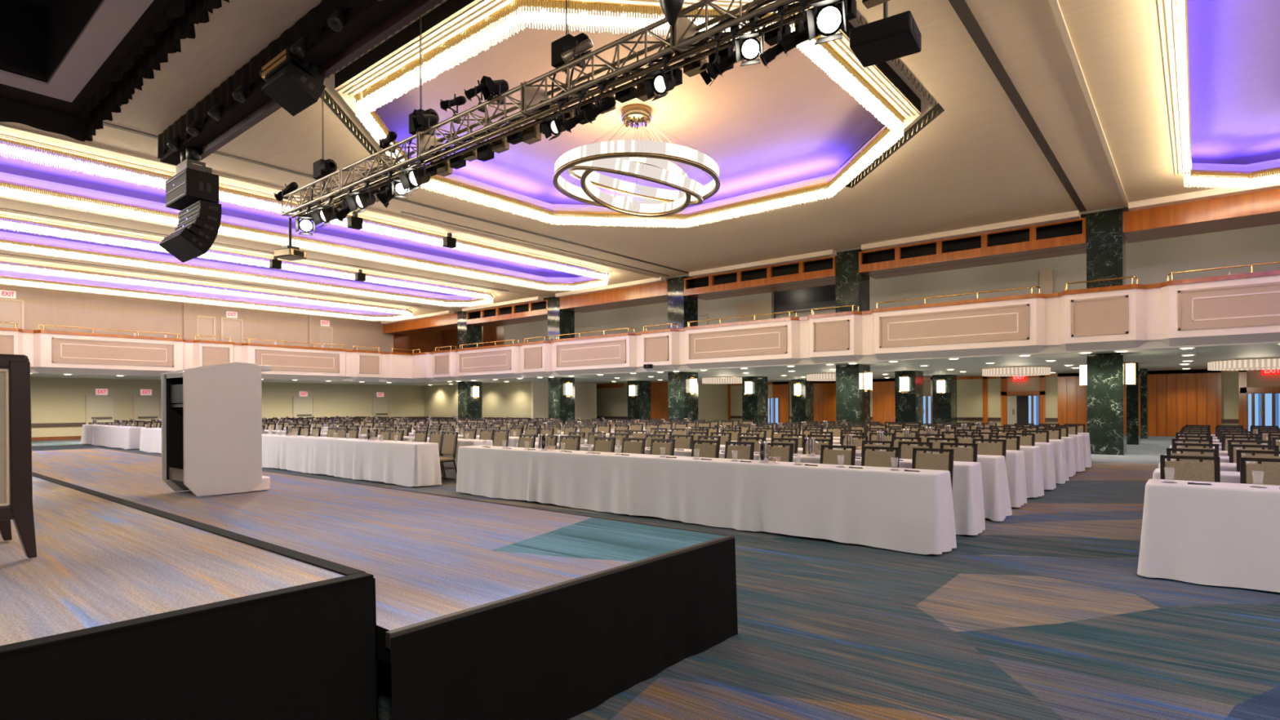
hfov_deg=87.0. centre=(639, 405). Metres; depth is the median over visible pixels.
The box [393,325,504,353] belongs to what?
wall
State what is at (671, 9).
bag
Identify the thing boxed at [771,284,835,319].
window
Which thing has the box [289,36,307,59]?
lamp
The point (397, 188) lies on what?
stage light
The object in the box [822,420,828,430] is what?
water pitcher
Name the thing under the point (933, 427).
banquet chair
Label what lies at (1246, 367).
diffuser
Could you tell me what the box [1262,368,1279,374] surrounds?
exit sign
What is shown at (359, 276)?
ceiling speaker
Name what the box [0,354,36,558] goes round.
armchair
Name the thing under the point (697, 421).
banquet chair
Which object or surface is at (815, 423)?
banquet chair
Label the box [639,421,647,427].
banquet chair
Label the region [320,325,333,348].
door
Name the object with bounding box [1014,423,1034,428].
banquet chair
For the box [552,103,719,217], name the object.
ring chandelier
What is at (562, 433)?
banquet table
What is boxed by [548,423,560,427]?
banquet chair
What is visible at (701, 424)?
banquet chair
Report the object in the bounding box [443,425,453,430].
banquet chair
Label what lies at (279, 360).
trim
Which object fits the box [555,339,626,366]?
trim
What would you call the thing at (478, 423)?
banquet chair
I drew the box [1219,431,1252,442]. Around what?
banquet chair
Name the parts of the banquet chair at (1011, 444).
panel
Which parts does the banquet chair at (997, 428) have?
panel, frame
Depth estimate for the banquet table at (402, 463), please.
12.90 m
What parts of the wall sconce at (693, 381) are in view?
lamp shade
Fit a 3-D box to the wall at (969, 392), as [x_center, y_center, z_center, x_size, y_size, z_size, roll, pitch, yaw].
[18.497,-0.092,31.615,36.200,2.800,0.300,0,0,40]
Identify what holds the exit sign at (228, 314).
attached to the wall at (42, 306)
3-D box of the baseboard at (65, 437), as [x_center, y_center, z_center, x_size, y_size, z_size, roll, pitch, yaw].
[-27.163,1.456,28.317,0.030,0.160,41.000,0,0,40]
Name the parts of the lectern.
rail, panel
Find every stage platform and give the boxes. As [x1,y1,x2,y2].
[0,471,378,719]
[31,448,737,719]
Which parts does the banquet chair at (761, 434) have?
panel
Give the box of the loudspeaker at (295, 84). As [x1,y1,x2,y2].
[261,43,325,116]
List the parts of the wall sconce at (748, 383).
lamp shade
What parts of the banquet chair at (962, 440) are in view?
panel, frame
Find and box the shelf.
[170,404,182,407]
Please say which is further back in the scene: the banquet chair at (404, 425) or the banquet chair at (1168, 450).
the banquet chair at (404, 425)
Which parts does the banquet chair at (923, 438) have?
panel, frame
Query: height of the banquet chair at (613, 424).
0.934 m
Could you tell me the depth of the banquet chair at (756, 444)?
9.82 m
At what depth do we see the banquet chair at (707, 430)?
13.37 m
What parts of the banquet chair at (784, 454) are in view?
panel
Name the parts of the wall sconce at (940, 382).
lamp shade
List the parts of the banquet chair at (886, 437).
panel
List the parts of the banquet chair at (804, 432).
panel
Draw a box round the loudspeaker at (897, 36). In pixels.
[849,1,921,67]
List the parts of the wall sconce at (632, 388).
lamp shade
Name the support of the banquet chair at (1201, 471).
on the floor
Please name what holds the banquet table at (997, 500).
on the floor
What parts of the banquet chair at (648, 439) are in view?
panel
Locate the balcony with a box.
[0,275,1279,382]
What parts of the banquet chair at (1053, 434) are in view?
panel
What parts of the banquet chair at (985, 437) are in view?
frame, panel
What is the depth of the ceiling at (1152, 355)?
24.48 m
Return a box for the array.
[159,146,221,262]
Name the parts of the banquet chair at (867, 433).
panel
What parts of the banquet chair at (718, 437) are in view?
panel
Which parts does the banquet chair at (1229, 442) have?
panel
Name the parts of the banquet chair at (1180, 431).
panel, frame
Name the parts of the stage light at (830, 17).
barn door, barn door, barn door, barn door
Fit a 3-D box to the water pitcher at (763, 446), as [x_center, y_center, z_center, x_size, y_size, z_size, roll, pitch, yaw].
[1.391,0.519,7.547,0.129,0.235,0.124,0,0,-5]
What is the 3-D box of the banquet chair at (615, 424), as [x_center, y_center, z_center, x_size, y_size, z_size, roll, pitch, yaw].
[-0.647,0.939,17.692,0.410,0.934,0.530,0,0,41]
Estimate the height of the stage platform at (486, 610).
0.601 m
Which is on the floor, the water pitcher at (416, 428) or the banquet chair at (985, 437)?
the banquet chair at (985, 437)
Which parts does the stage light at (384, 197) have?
barn door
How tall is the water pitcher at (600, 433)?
0.235 m
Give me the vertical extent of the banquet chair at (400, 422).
0.934 m
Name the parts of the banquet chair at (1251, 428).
panel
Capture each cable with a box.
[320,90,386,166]
[327,1,442,78]
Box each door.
[0,297,24,329]
[85,394,116,424]
[132,395,161,421]
[197,315,215,341]
[220,317,243,342]
[293,395,315,417]
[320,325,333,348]
[372,396,390,418]
[768,397,779,424]
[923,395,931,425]
[1007,394,1039,426]
[1246,391,1279,431]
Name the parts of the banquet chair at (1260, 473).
panel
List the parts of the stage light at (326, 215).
barn door, barn door, barn door, barn door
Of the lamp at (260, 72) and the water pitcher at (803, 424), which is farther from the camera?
the water pitcher at (803, 424)
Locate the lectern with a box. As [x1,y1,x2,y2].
[160,361,271,496]
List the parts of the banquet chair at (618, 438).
panel, frame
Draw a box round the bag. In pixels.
[658,0,684,26]
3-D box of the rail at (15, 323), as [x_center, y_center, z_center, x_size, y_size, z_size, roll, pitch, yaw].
[-23.789,-2.981,24.794,0.325,0.219,1.477,0,0,40]
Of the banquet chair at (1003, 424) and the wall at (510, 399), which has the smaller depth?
the banquet chair at (1003, 424)
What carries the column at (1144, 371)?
on the floor
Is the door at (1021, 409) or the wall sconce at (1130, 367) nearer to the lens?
the wall sconce at (1130, 367)
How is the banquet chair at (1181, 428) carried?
on the floor
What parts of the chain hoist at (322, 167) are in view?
chain, motor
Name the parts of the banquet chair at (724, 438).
panel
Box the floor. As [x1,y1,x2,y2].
[31,435,1279,719]
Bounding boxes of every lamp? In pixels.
[166,134,180,151]
[186,120,199,137]
[207,102,222,120]
[231,83,247,102]
[258,70,266,80]
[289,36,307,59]
[326,8,344,31]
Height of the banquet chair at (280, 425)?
0.934 m
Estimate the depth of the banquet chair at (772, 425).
16.42 m
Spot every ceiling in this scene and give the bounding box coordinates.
[0,0,1276,322]
[0,140,604,282]
[0,217,485,299]
[0,261,405,314]
[30,341,1279,386]
[323,0,937,213]
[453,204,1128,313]
[1186,0,1279,171]
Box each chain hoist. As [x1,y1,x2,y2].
[311,91,337,204]
[407,15,439,164]
[551,0,591,104]
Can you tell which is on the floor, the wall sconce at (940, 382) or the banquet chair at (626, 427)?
the banquet chair at (626, 427)
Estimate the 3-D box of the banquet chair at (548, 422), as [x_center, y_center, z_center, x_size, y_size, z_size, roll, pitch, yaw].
[-2.615,0.949,19.326,0.410,0.934,0.530,0,0,36]
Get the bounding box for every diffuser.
[991,373,1035,375]
[1225,365,1279,368]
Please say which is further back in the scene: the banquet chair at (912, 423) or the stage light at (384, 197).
the banquet chair at (912, 423)
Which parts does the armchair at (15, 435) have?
panel, leg, rail, rail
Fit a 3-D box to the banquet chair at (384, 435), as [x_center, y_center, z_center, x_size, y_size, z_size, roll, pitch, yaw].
[-5.433,0.963,13.880,0.410,0.934,0.530,0,0,41]
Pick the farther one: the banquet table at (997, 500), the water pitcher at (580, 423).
the water pitcher at (580, 423)
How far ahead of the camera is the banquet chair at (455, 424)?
22.60 m
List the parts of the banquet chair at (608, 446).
panel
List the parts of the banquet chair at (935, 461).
panel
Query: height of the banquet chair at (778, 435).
0.934 m
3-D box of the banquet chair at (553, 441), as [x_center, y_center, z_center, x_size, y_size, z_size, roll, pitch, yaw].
[-1.632,0.944,10.784,0.410,0.934,0.530,0,0,41]
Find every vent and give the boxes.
[293,249,303,257]
[848,110,937,187]
[856,15,938,111]
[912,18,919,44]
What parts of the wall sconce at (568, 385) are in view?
lamp shade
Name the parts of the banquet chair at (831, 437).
panel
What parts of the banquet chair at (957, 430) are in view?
frame, panel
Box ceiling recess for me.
[0,0,101,82]
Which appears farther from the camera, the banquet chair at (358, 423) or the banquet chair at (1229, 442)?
the banquet chair at (358, 423)
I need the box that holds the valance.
[0,0,229,142]
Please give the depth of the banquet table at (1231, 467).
6.93 m
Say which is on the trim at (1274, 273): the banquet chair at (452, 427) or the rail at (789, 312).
the rail at (789, 312)
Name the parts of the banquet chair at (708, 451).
panel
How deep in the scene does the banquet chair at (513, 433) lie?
15.06 m
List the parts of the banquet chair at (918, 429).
panel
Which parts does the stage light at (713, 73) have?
barn door, barn door, barn door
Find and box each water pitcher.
[93,418,97,425]
[118,419,122,426]
[284,425,292,435]
[327,419,332,427]
[330,423,338,429]
[367,427,373,440]
[413,426,422,435]
[462,424,469,435]
[505,423,510,433]
[539,434,551,450]
[543,422,548,430]
[576,421,582,430]
[595,431,606,440]
[607,420,613,429]
[644,429,651,437]
[684,426,693,437]
[719,425,728,435]
[750,423,756,432]
[757,441,771,462]
[777,422,782,431]
[800,422,806,431]
[804,436,818,456]
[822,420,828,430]
[844,433,853,450]
[876,431,884,444]
[901,428,912,440]
[924,426,933,437]
[944,425,951,434]
[961,423,967,431]
[974,422,983,427]
[987,421,995,430]
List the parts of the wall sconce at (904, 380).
lamp shade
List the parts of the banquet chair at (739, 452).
panel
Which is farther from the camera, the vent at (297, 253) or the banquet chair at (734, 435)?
the banquet chair at (734, 435)
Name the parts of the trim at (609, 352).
moulding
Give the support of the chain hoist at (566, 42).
hanging from the ceiling at (977, 163)
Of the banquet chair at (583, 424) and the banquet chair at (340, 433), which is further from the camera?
the banquet chair at (583, 424)
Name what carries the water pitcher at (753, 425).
on the banquet table at (1046, 450)
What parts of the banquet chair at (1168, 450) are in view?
panel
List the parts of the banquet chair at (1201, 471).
panel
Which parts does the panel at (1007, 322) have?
moulding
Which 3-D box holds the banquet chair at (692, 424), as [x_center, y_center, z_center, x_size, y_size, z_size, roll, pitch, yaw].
[1.309,0.929,19.218,0.410,0.934,0.530,0,0,41]
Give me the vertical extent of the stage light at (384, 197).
0.519 m
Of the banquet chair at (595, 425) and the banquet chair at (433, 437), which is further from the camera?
the banquet chair at (595, 425)
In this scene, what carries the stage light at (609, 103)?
hanging from the lighting truss
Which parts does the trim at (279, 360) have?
moulding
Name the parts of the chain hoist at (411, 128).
chain, motor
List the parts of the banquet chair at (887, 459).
panel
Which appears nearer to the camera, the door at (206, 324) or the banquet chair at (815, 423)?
the banquet chair at (815, 423)
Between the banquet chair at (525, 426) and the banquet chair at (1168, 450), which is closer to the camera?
the banquet chair at (1168, 450)
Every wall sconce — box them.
[472,385,479,398]
[565,382,573,396]
[628,383,635,397]
[689,377,697,395]
[744,380,752,395]
[793,382,800,396]
[863,370,872,391]
[898,375,909,393]
[936,378,945,394]
[1078,364,1087,386]
[1124,360,1136,386]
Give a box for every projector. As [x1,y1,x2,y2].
[274,217,306,261]
[643,364,653,368]
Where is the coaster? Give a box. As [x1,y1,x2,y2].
[1249,486,1266,488]
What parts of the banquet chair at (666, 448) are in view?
panel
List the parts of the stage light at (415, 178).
barn door, barn door, barn door, barn door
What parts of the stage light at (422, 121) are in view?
barn door, barn door, barn door, barn door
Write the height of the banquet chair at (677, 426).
0.934 m
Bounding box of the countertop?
[164,371,182,378]
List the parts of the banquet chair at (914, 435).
panel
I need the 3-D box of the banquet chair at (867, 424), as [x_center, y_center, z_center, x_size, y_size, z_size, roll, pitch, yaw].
[5.835,0.906,17.011,0.410,0.934,0.530,0,0,36]
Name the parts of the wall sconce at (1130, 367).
lamp shade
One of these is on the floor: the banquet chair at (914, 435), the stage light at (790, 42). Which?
the banquet chair at (914, 435)
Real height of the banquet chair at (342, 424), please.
0.934 m
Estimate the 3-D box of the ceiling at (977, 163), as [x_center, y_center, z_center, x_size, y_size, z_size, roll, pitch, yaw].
[-8.568,-5.257,11.089,51.300,0.001,38.200,0,0,40]
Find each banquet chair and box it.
[113,416,639,427]
[156,421,161,427]
[262,422,269,430]
[262,425,265,433]
[268,422,276,430]
[276,422,284,430]
[284,421,288,427]
[290,426,301,435]
[295,423,303,428]
[299,426,311,435]
[303,423,311,428]
[310,422,316,428]
[311,426,321,436]
[315,422,323,429]
[319,420,325,426]
[326,427,337,437]
[335,427,348,438]
[336,422,345,427]
[338,425,347,430]
[345,422,354,428]
[346,427,359,438]
[349,425,358,431]
[353,421,360,427]
[360,425,370,434]
[365,422,374,428]
[365,429,377,439]
[373,422,382,428]
[375,426,386,435]
[378,429,391,439]
[382,423,391,428]
[386,420,394,426]
[386,426,396,431]
[389,429,404,440]
[392,424,402,430]
[398,426,409,435]
[399,421,407,426]
[402,424,412,432]
[408,421,416,429]
[414,430,427,442]
[418,424,429,433]
[419,426,428,437]
[427,427,440,437]
[429,425,440,430]
[429,431,444,479]
[431,422,441,431]
[439,431,457,480]
[440,420,448,425]
[440,423,451,431]
[441,427,455,434]
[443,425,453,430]
[448,420,457,428]
[457,423,469,431]
[458,426,471,434]
[462,428,476,439]
[465,422,475,426]
[469,423,480,431]
[475,426,487,435]
[476,419,485,424]
[476,422,487,428]
[479,429,493,441]
[481,424,492,431]
[487,426,500,431]
[493,422,503,428]
[493,429,509,446]
[499,424,511,432]
[505,422,515,427]
[509,426,523,436]
[511,425,524,433]
[517,422,528,431]
[517,434,536,448]
[524,422,535,427]
[524,427,538,437]
[527,420,537,425]
[528,425,541,434]
[537,435,557,448]
[539,427,554,438]
[547,426,561,435]
[548,422,559,426]
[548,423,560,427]
[559,435,580,450]
[561,423,574,431]
[563,426,577,435]
[566,422,577,430]
[568,431,585,444]
[579,426,594,439]
[581,422,591,428]
[583,424,596,432]
[586,432,605,444]
[591,420,602,424]
[592,436,615,452]
[593,422,605,430]
[597,424,611,433]
[608,432,628,445]
[611,422,621,428]
[613,423,626,431]
[613,429,631,440]
[615,425,629,432]
[621,437,645,453]
[623,422,635,429]
[630,423,643,430]
[630,430,645,441]
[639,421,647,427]
[640,418,649,422]
[644,422,657,426]
[644,423,659,430]
[644,434,665,447]
[649,438,675,455]
[650,427,667,437]
[653,431,671,442]
[659,422,672,430]
[669,421,681,428]
[671,428,685,438]
[671,434,693,448]
[675,422,688,431]
[684,422,697,428]
[684,426,701,431]
[687,431,708,444]
[690,428,708,439]
[691,440,719,457]
[693,420,704,426]
[697,422,711,429]
[697,435,720,449]
[701,426,719,435]
[706,420,719,426]
[710,431,731,444]
[714,419,726,425]
[714,425,730,432]
[720,421,733,429]
[721,429,741,440]
[724,441,754,460]
[725,426,741,432]
[727,420,739,426]
[733,425,750,433]
[737,432,759,445]
[738,436,764,452]
[739,423,751,430]
[742,420,754,423]
[746,430,766,441]
[755,426,769,430]
[755,427,773,438]
[757,424,773,430]
[763,422,777,430]
[768,442,793,462]
[770,437,798,453]
[771,430,793,441]
[776,424,793,431]
[777,428,797,437]
[781,434,805,448]
[782,422,796,428]
[783,426,800,434]
[786,422,799,428]
[800,422,815,431]
[801,428,822,437]
[802,438,832,454]
[804,426,822,434]
[805,422,817,426]
[806,424,823,431]
[807,434,833,444]
[809,431,832,438]
[819,422,835,426]
[819,444,855,465]
[826,426,846,436]
[827,423,844,426]
[829,425,847,429]
[839,421,853,425]
[840,429,862,435]
[840,431,864,444]
[840,435,868,449]
[847,422,863,429]
[848,423,865,431]
[849,425,868,432]
[861,440,893,455]
[861,446,899,467]
[863,427,884,435]
[864,421,879,426]
[864,430,888,440]
[865,422,882,430]
[868,432,894,444]
[869,424,887,432]
[884,422,900,428]
[884,426,904,432]
[888,422,905,428]
[888,427,910,436]
[891,436,921,451]
[893,430,918,440]
[897,441,933,458]
[902,424,920,428]
[904,422,920,426]
[909,426,925,433]
[911,448,954,492]
[916,433,944,446]
[917,428,940,437]
[919,423,937,428]
[926,437,958,453]
[927,425,944,431]
[934,422,951,426]
[934,426,956,436]
[940,442,977,462]
[941,431,968,441]
[942,423,960,427]
[951,425,971,434]
[954,434,983,447]
[956,429,981,438]
[966,423,984,431]
[970,431,998,442]
[972,438,1006,461]
[976,427,999,435]
[981,422,996,430]
[988,435,1020,450]
[989,426,1011,432]
[991,430,1016,439]
[1002,427,1026,435]
[1003,424,1024,430]
[1005,432,1035,445]
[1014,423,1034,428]
[1016,426,1039,433]
[1022,430,1048,442]
[1029,424,1050,431]
[1035,428,1061,439]
[1039,423,1059,426]
[1044,426,1068,436]
[1055,425,1077,434]
[1064,423,1085,432]
[1160,454,1220,482]
[1166,448,1218,463]
[1171,438,1213,453]
[1173,443,1218,454]
[1175,432,1208,439]
[1175,435,1213,443]
[1179,430,1210,439]
[1181,428,1209,432]
[1182,426,1209,428]
[1185,424,1210,430]
[1215,426,1243,436]
[1216,425,1243,426]
[1217,428,1247,439]
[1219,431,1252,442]
[1221,435,1261,450]
[1222,433,1258,446]
[1227,440,1271,456]
[1228,444,1279,462]
[1236,449,1279,471]
[1240,457,1279,485]
[1249,426,1279,436]
[1250,425,1278,430]
[1257,429,1279,436]
[1259,431,1279,444]
[1267,434,1279,440]
[1271,437,1279,451]
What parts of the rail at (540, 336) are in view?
rail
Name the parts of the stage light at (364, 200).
barn door, barn door, barn door, barn door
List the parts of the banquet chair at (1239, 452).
panel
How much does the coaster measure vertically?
0.004 m
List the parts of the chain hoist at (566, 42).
chain, motor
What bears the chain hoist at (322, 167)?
hanging from the ceiling at (784, 126)
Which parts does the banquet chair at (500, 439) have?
panel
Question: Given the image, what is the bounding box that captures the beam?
[157,0,443,165]
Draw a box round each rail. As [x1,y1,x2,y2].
[0,321,17,328]
[38,324,180,338]
[195,335,231,342]
[244,338,343,348]
[352,346,379,351]
[391,348,420,353]
[435,346,456,351]
[459,339,519,348]
[524,336,551,342]
[555,327,635,339]
[643,323,678,331]
[687,311,797,326]
[811,304,858,315]
[876,286,1040,308]
[1065,275,1137,290]
[1167,261,1279,280]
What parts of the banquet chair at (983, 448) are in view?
panel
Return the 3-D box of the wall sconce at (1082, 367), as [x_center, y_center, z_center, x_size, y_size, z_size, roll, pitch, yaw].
[12.623,-0.863,19.170,0.240,0.720,0.380,0,0,40]
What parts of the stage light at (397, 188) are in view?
barn door, barn door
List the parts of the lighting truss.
joint plate, joint plate, joint plate, joint plate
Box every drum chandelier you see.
[702,377,742,383]
[806,373,835,381]
[982,366,1050,376]
[1207,357,1279,370]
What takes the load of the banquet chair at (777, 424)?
on the floor
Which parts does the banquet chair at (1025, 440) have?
panel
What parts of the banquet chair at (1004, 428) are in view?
panel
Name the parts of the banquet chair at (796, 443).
panel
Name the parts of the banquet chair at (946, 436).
panel, frame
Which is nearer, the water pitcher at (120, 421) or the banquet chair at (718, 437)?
the banquet chair at (718, 437)
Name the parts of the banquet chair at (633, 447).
panel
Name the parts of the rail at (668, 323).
rail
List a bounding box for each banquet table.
[80,424,145,449]
[139,427,161,453]
[262,433,441,486]
[263,429,285,435]
[275,425,375,431]
[275,427,328,432]
[309,431,493,479]
[358,430,539,447]
[411,429,568,443]
[428,428,613,439]
[456,445,956,554]
[515,442,985,535]
[527,428,644,436]
[560,427,678,434]
[584,439,1012,521]
[630,436,1026,507]
[708,438,1044,497]
[718,434,1056,489]
[750,431,1069,484]
[773,430,1075,476]
[822,430,1084,471]
[1077,432,1091,467]
[1137,479,1279,592]
[1152,468,1239,483]
[1158,460,1236,471]
[1164,453,1229,462]
[1169,444,1225,450]
[1170,450,1279,456]
[1213,439,1219,442]
[1213,442,1267,446]
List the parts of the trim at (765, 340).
moulding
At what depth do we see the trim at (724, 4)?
10.14 m
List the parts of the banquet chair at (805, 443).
panel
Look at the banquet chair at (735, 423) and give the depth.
21.20 m
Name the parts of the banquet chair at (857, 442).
panel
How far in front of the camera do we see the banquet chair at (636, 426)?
17.49 m
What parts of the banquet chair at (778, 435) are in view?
panel, frame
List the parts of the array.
flying frame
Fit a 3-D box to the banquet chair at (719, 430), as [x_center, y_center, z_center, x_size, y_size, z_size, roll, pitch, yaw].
[1.802,0.926,15.701,0.410,0.934,0.530,0,0,38]
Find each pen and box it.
[904,469,919,471]
[1187,482,1212,484]
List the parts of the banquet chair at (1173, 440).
panel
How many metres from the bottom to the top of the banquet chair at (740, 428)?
0.934 m
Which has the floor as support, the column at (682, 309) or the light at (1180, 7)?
the column at (682, 309)
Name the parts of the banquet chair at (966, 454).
panel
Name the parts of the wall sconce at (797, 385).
lamp shade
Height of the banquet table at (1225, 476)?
0.742 m
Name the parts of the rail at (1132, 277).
rail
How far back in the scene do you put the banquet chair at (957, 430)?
12.43 m
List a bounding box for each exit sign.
[0,289,16,298]
[95,388,107,395]
[140,389,151,395]
[226,311,237,318]
[298,391,307,396]
[320,320,329,326]
[376,392,383,396]
[1012,374,1026,381]
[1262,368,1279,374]
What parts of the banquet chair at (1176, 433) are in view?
panel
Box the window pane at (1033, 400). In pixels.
[1028,395,1038,425]
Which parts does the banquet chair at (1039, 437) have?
panel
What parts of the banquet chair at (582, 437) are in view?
panel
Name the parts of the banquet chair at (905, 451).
panel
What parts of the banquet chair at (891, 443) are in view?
panel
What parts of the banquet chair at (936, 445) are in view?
panel, frame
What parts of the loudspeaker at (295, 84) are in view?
flying frame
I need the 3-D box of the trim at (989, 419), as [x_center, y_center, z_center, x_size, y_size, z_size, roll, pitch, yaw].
[10.406,0.688,35.124,52.110,0.160,9.500,0,0,24]
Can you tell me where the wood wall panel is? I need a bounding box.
[858,217,1086,279]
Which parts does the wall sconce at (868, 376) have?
lamp shade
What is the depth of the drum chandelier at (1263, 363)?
21.43 m
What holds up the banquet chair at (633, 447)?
on the floor
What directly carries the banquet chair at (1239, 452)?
on the floor
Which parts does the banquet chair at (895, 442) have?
panel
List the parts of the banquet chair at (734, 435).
panel, frame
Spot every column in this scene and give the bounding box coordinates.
[457,311,482,418]
[547,296,574,424]
[627,380,650,421]
[667,276,698,422]
[742,376,767,427]
[791,378,813,426]
[835,248,870,424]
[894,370,923,425]
[932,374,956,424]
[1086,208,1126,455]
[1126,362,1140,444]
[1140,368,1148,438]
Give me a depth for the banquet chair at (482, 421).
23.54 m
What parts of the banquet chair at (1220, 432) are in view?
panel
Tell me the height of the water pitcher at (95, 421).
0.235 m
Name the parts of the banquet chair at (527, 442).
panel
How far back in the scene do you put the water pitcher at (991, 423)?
15.84 m
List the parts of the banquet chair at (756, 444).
panel, frame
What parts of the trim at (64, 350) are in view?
moulding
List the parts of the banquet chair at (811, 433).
panel, frame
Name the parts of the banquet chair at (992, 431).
panel, frame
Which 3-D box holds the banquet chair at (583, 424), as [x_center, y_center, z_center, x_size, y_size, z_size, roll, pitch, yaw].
[-1.644,0.944,18.517,0.410,0.934,0.530,0,0,40]
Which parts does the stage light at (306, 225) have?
barn door, barn door, barn door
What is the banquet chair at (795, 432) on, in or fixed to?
on the floor
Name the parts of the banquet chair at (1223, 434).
panel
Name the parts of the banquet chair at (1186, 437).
panel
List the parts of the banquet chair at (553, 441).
panel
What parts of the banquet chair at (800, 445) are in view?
panel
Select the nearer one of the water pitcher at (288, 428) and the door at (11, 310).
the water pitcher at (288, 428)
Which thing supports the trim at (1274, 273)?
attached to the balcony
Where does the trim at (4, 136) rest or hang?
attached to the ceiling at (977, 163)
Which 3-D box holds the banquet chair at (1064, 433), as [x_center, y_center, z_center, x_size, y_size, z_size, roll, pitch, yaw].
[8.262,0.894,13.435,0.410,0.934,0.530,0,0,39]
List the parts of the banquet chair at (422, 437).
panel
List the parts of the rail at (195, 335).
rail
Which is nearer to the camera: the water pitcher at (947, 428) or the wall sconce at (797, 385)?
the water pitcher at (947, 428)
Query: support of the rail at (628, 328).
on the trim at (1274, 273)
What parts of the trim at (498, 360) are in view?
moulding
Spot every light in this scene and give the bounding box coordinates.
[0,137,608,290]
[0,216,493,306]
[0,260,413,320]
[273,182,297,201]
[294,204,315,235]
[310,195,338,227]
[333,186,357,222]
[345,180,376,213]
[353,0,905,228]
[375,170,395,208]
[379,130,397,153]
[391,164,409,198]
[397,159,431,192]
[412,109,437,135]
[440,93,466,124]
[464,80,487,112]
[480,75,508,104]
[541,97,567,140]
[560,39,593,68]
[562,88,592,133]
[582,80,616,124]
[642,53,675,101]
[699,31,724,86]
[714,25,742,76]
[734,16,763,66]
[759,4,798,68]
[779,0,819,56]
[805,0,847,44]
[1171,0,1279,189]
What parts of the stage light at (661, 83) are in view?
barn door, barn door, barn door, barn door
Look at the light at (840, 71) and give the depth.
10.87 m
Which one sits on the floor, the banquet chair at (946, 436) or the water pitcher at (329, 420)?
the banquet chair at (946, 436)
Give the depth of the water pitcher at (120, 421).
23.93 m
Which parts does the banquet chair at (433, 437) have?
panel, frame, leg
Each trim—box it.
[0,0,153,102]
[0,0,191,117]
[0,0,1086,306]
[0,0,1128,316]
[0,133,612,284]
[0,213,496,297]
[0,258,416,312]
[0,270,1279,355]
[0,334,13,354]
[31,416,424,427]
[51,337,173,367]
[202,346,230,366]
[255,349,339,373]
[320,0,944,187]
[337,0,919,218]
[359,355,379,373]
[381,181,1279,324]
[382,313,457,335]
[423,415,1239,422]
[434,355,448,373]
[458,349,511,372]
[466,299,547,327]
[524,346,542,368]
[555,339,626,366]
[559,280,667,312]
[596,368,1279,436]
[644,335,668,361]
[684,256,835,300]
[688,324,786,359]
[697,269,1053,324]
[813,319,848,351]
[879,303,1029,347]
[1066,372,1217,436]
[1071,294,1128,337]
[1123,188,1279,243]
[1157,0,1270,177]
[1177,281,1279,330]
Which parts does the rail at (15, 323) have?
rail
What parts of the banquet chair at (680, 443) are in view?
panel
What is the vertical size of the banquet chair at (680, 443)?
0.934 m
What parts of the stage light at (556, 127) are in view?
barn door, barn door, barn door, barn door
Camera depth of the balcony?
23.00 m
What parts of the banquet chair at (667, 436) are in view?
panel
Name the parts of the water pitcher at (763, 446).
handle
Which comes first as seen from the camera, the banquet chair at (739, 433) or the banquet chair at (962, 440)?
the banquet chair at (962, 440)
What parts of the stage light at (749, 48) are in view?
barn door, barn door, barn door, barn door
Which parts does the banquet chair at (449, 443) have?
leg, seat, seat frame, panel, frame, leg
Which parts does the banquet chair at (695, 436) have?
panel, frame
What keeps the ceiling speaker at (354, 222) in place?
attached to the ceiling at (977, 163)
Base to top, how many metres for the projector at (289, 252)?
0.700 m
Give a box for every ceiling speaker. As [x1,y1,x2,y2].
[269,256,281,269]
[346,211,362,230]
[355,269,365,281]
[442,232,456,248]
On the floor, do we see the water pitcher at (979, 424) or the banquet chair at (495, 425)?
the banquet chair at (495, 425)
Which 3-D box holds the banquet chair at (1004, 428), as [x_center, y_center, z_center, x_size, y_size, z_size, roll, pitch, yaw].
[7.091,0.900,12.833,0.410,0.934,0.530,0,0,38]
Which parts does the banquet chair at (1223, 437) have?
panel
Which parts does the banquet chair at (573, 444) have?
panel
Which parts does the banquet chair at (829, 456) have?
panel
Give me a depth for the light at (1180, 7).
12.80 m
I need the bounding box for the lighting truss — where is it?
[280,0,889,222]
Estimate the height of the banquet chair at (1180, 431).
0.934 m
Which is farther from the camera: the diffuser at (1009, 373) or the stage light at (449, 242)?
the diffuser at (1009, 373)
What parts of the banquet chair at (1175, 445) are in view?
panel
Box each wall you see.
[0,284,393,351]
[30,377,424,437]
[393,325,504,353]
[423,381,531,420]
[503,223,1279,344]
[531,381,596,422]
[596,382,728,423]
[730,371,1279,428]
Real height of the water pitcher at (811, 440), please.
0.235 m
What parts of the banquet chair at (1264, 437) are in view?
frame, panel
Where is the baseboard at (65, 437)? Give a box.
[31,435,81,440]
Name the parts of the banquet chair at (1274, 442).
panel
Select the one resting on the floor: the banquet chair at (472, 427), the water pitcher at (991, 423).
the banquet chair at (472, 427)
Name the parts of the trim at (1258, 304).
moulding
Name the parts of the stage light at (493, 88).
barn door, barn door, barn door, barn door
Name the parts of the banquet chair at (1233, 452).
panel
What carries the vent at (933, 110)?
hanging from the ceiling at (977, 163)
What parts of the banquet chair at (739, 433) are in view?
panel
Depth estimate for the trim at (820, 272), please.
25.62 m
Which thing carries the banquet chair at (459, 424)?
on the floor
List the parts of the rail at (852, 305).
rail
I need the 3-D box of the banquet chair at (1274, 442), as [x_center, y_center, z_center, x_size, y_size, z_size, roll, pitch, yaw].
[8.584,0.893,8.830,0.410,0.934,0.530,0,0,37]
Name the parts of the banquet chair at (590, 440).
panel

